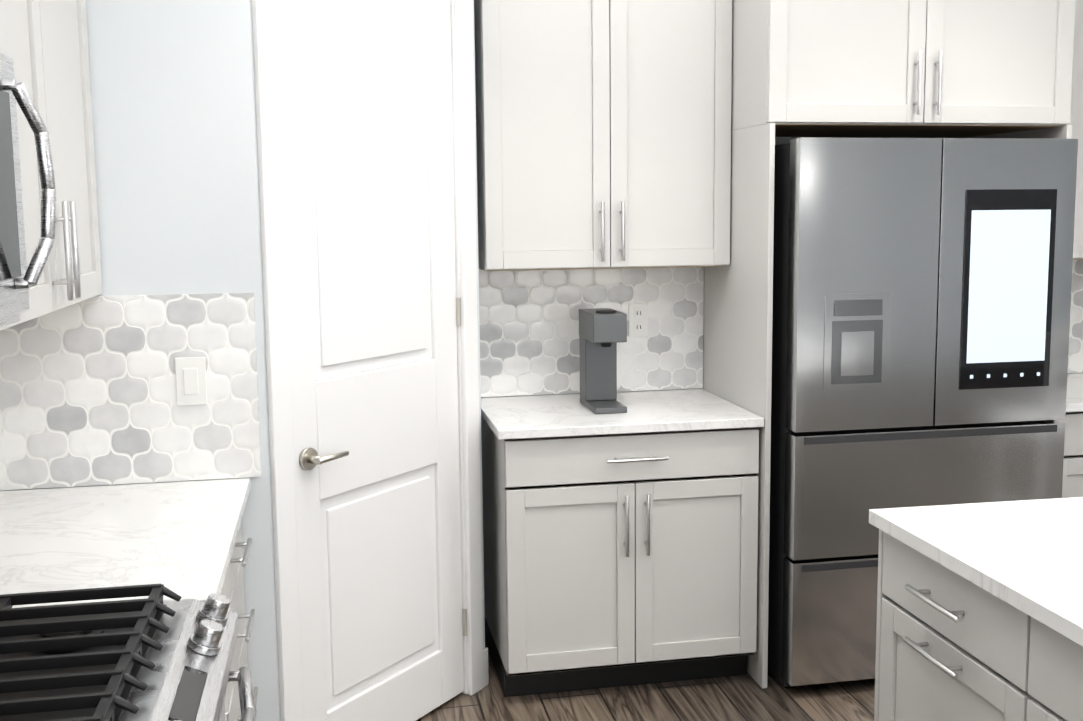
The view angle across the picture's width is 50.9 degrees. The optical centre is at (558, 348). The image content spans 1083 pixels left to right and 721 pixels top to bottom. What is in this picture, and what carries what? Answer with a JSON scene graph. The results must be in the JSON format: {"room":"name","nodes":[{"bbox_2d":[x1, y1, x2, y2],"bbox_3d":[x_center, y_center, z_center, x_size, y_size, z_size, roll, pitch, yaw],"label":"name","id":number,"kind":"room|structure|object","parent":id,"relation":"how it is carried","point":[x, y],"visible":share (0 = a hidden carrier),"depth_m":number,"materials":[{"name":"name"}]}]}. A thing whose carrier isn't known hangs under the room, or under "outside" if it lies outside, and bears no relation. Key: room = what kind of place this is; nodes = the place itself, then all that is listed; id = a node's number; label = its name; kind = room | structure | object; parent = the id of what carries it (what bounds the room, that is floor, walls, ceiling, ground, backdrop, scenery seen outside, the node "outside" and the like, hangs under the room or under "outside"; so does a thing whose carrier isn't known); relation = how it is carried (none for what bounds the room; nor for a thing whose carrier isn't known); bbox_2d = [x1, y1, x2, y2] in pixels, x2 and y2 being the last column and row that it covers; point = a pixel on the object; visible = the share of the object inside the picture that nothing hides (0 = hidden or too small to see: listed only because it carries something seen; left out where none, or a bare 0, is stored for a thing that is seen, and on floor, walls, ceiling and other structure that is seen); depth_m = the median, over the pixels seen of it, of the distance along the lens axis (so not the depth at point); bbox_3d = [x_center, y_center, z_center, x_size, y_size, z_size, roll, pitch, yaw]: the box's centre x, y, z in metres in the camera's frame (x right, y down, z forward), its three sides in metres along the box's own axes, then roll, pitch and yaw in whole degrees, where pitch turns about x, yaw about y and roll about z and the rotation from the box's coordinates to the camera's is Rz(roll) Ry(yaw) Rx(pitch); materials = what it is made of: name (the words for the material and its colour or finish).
{"room":"kitchen","nodes":[
{"label":"kitchen","id":0,"kind":"room"},
{"bbox_2d":[0,0,43,343],"bbox_3d":[-0.978,-0.243,1.456,0.362,0.487,0.754,-2,7,-11],"label":"upper cabinet","id":1,"kind":"object","parent":0,"relation":"attached to","point":[21,290],"depth_m":1.84,"materials":[{"name":"grey paint"}]},
{"bbox_2d":[0,0,56,399],"bbox_3d":[-0.950,-0.209,1.466,0.420,0.424,0.754,-2,7,-11],"label":"microwave","id":2,"kind":"object","parent":1,"relation":"attached to","point":[15,278],"depth_m":1.80,"materials":[{"name":"silver metal"}]},
{"bbox_2d":[0,0,278,720],"bbox_3d":[-1.095,-0.182,2.853,0.681,2.870,0.100,-2,7,-11],"label":"wall","id":3,"kind":"structure","parent":0,"point":[171,82],"depth_m":2.80,"materials":[{"name":"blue paint"}]},
{"bbox_2d":[4,0,111,343],"bbox_3d":[-1.173,-0.603,2.217,0.299,1.080,1.001,-2,7,-11],"label":"upper cabinet","id":4,"kind":"object","parent":3,"relation":"attached to","point":[59,86],"depth_m":2.44,"materials":[{"name":"grey paint"}]},
{"bbox_2d":[0,292,260,490],"bbox_3d":[-1.084,0.105,2.833,0.651,0.472,0.008,-2,7,-11],"label":"backsplash","id":5,"kind":"structure","parent":3,"relation":"attached to","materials":[{"name":"tile"}]},
{"bbox_2d":[174,356,207,405],"bbox_3d":[-0.920,0.083,2.853,0.072,0.120,0.010,-2,7,-11],"label":"switch","id":6,"kind":"object","parent":5,"relation":"attached to","point":[190,372],"depth_m":2.85,"materials":[{"name":"white plastic"}]},
{"bbox_2d":[152,588,239,720],"bbox_3d":[-0.830,0.959,1.631,0.635,0.895,0.887,-2,7,-11],"label":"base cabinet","id":7,"kind":"object","parent":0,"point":[202,682],"depth_m":1.78,"materials":[{"name":"silver metal"}]},
{"bbox_2d":[0,476,251,720],"bbox_3d":[-0.710,0.580,0.914,0.633,0.051,3.997,-2,7,-11],"label":"countertop","id":8,"kind":"structure","parent":7,"relation":"on","point":[100,585],"depth_m":2.08,"materials":[{"name":"white stone"}]},
{"bbox_2d":[0,583,260,720],"bbox_3d":[-0.795,0.925,1.634,0.707,0.962,0.764,-2,7,-11],"label":"stove","id":9,"kind":"object","parent":7,"relation":"in","point":[153,658],"depth_m":1.71,"materials":[{"name":"silver metal"}]},
{"bbox_2d":[249,0,484,720],"bbox_3d":[-0.552,-0.242,3.301,0.110,2.870,0.950,4,8,31],"label":"wall","id":10,"kind":"structure","parent":0,"point":[263,324],"depth_m":2.99,"materials":[{"name":"white paint"}]},
{"bbox_2d":[252,0,483,720],"bbox_3d":[-0.550,-0.116,3.300,0.128,2.619,0.910,4,8,31],"label":"door frame","id":11,"kind":"structure","parent":10,"relation":"attached to","point":[269,127],"depth_m":3.01,"materials":[{"name":"white wood"}]},
{"bbox_2d":[277,0,466,720],"bbox_3d":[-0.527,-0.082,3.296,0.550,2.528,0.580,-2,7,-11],"label":"pantry door","id":12,"kind":"structure","parent":10,"relation":"in","point":[374,306],"depth_m":3.28,"materials":[{"name":"white wood"}]},
{"bbox_2d":[483,647,488,686],"bbox_3d":[2.829,0.836,5.527,9.343,0.130,3.567,-2,7,-11],"label":"baseboard","id":13,"kind":"structure","parent":10,"relation":"attached to","point":[485,666],"depth_m":3.82,"materials":[{"name":"white"}]},
{"bbox_2d":[416,643,874,720],"bbox_3d":[3.459,1.307,2.407,9.543,0.060,10.200,-2,7,-11],"label":"floor","id":14,"kind":"structure","parent":0,"point":[747,697],"depth_m":3.69,"materials":[{"name":"brown wood"}]},
{"bbox_2d":[228,524,255,720],"bbox_3d":[-1.049,0.846,2.620,0.604,0.884,0.606,-2,7,-11],"label":"base cabinet","id":15,"kind":"object","parent":14,"relation":"on","point":[245,693],"depth_m":2.66,"materials":[{"name":"grey paint"}]},
{"bbox_2d":[481,416,765,696],"bbox_3d":[0.190,0.669,3.976,0.839,0.884,0.604,-2,7,-11],"label":"base cabinet","id":16,"kind":"object","parent":14,"relation":"on","point":[610,561],"depth_m":3.69,"materials":[{"name":"grey paint"}]},
{"bbox_2d":[481,388,765,439],"bbox_3d":[0.179,0.217,3.908,0.869,0.030,0.633,-2,7,-11],"label":"countertop","id":17,"kind":"structure","parent":16,"relation":"on","point":[544,417],"depth_m":3.75,"materials":[{"name":"white stone"}]},
{"bbox_2d":[579,308,626,413],"bbox_3d":[0.151,0.035,3.879,0.114,0.336,0.240,-2,7,-11],"label":"coffee maker","id":18,"kind":"object","parent":17,"relation":"on","point":[602,332],"visible":1,"depth_m":3.89,"materials":[{"name":"grey plastic"}]},
{"bbox_2d":[718,136,1065,686],"bbox_3d":[1.132,0.193,4.072,0.926,1.790,0.646,-2,7,-11],"label":"refrigerator","id":19,"kind":"object","parent":14,"relation":"on","point":[854,302],"depth_m":3.65,"materials":[{"name":"grey metal"}]},
{"bbox_2d":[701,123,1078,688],"bbox_3d":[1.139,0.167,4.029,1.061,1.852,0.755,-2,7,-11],"label":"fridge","id":20,"kind":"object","parent":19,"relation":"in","point":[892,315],"depth_m":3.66,"materials":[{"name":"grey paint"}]},
{"bbox_2d":[868,517,1082,720],"bbox_3d":[1.329,1.017,1.044,0.699,0.884,3.348,-2,7,-11],"label":"kitchen island","id":21,"kind":"object","parent":14,"relation":"on","point":[979,611],"depth_m":2.24,"materials":[{"name":"grey paint"}]},
{"bbox_2d":[868,497,1082,636],"bbox_3d":[1.711,0.551,1.066,1.400,0.030,3.350,-2,7,-11],"label":"island countertop","id":22,"kind":"structure","parent":21,"relation":"on","point":[1031,551],"depth_m":2.30,"materials":[{"name":"white stone"}]},
{"bbox_2d":[1050,408,1082,498],"bbox_3d":[2.161,0.604,4.365,1.034,0.884,0.604,-2,7,-11],"label":"base cabinet","id":23,"kind":"object","parent":14,"relation":"on","point":[1066,453],"depth_m":3.94,"materials":[{"name":"grey paint"}]},
{"bbox_2d":[1054,372,1082,411],"bbox_3d":[2.160,0.152,4.298,1.039,0.030,0.633,-2,7,-11],"label":"countertop","id":24,"kind":"structure","parent":23,"relation":"on","point":[1068,386],"depth_m":3.90,"materials":[{"name":"white stone"}]},
{"bbox_2d":[481,137,899,397],"bbox_3d":[0.476,-0.370,4.276,4.323,2.870,0.100,-2,7,-11],"label":"wall","id":25,"kind":"structure","parent":0,"point":[781,140],"depth_m":4.26,"materials":[{"name":"white paint"}]},
{"bbox_2d":[474,262,703,397],"bbox_3d":[0.115,-0.071,4.183,0.869,0.472,0.008,-2,7,-11],"label":"backsplash","id":26,"kind":"structure","parent":25,"relation":"attached to","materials":[{"name":"tile"}]},
{"bbox_2d":[628,303,647,336],"bbox_3d":[0.296,-0.103,4.206,0.072,0.120,0.010,-2,7,-11],"label":"outlet","id":27,"kind":"object","parent":26,"relation":"attached to","point":[637,312],"depth_m":4.20,"materials":[{"name":"white plastic"}]},
{"bbox_2d":[474,0,737,275],"bbox_3d":[0.144,-0.826,3.944,0.853,1.080,0.298,-2,7,-11],"label":"upper cabinet","id":28,"kind":"object","parent":25,"relation":"attached to","point":[604,142],"depth_m":3.82,"materials":[{"name":"grey paint"}]},
{"bbox_2d":[730,0,1081,139],"bbox_3d":[1.116,-1.067,3.943,1.061,0.618,0.624,-2,7,-11],"label":"upper cabinet","id":29,"kind":"object","parent":25,"relation":"attached to","point":[944,69],"depth_m":3.67,"materials":[{"name":"grey paint"}]},
{"bbox_2d":[994,0,1082,263],"bbox_3d":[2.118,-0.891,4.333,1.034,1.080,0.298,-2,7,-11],"label":"upper cabinet","id":30,"kind":"object","parent":25,"relation":"attached to","point":[1072,183],"depth_m":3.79,"materials":[{"name":"grey paint"}]}
]}

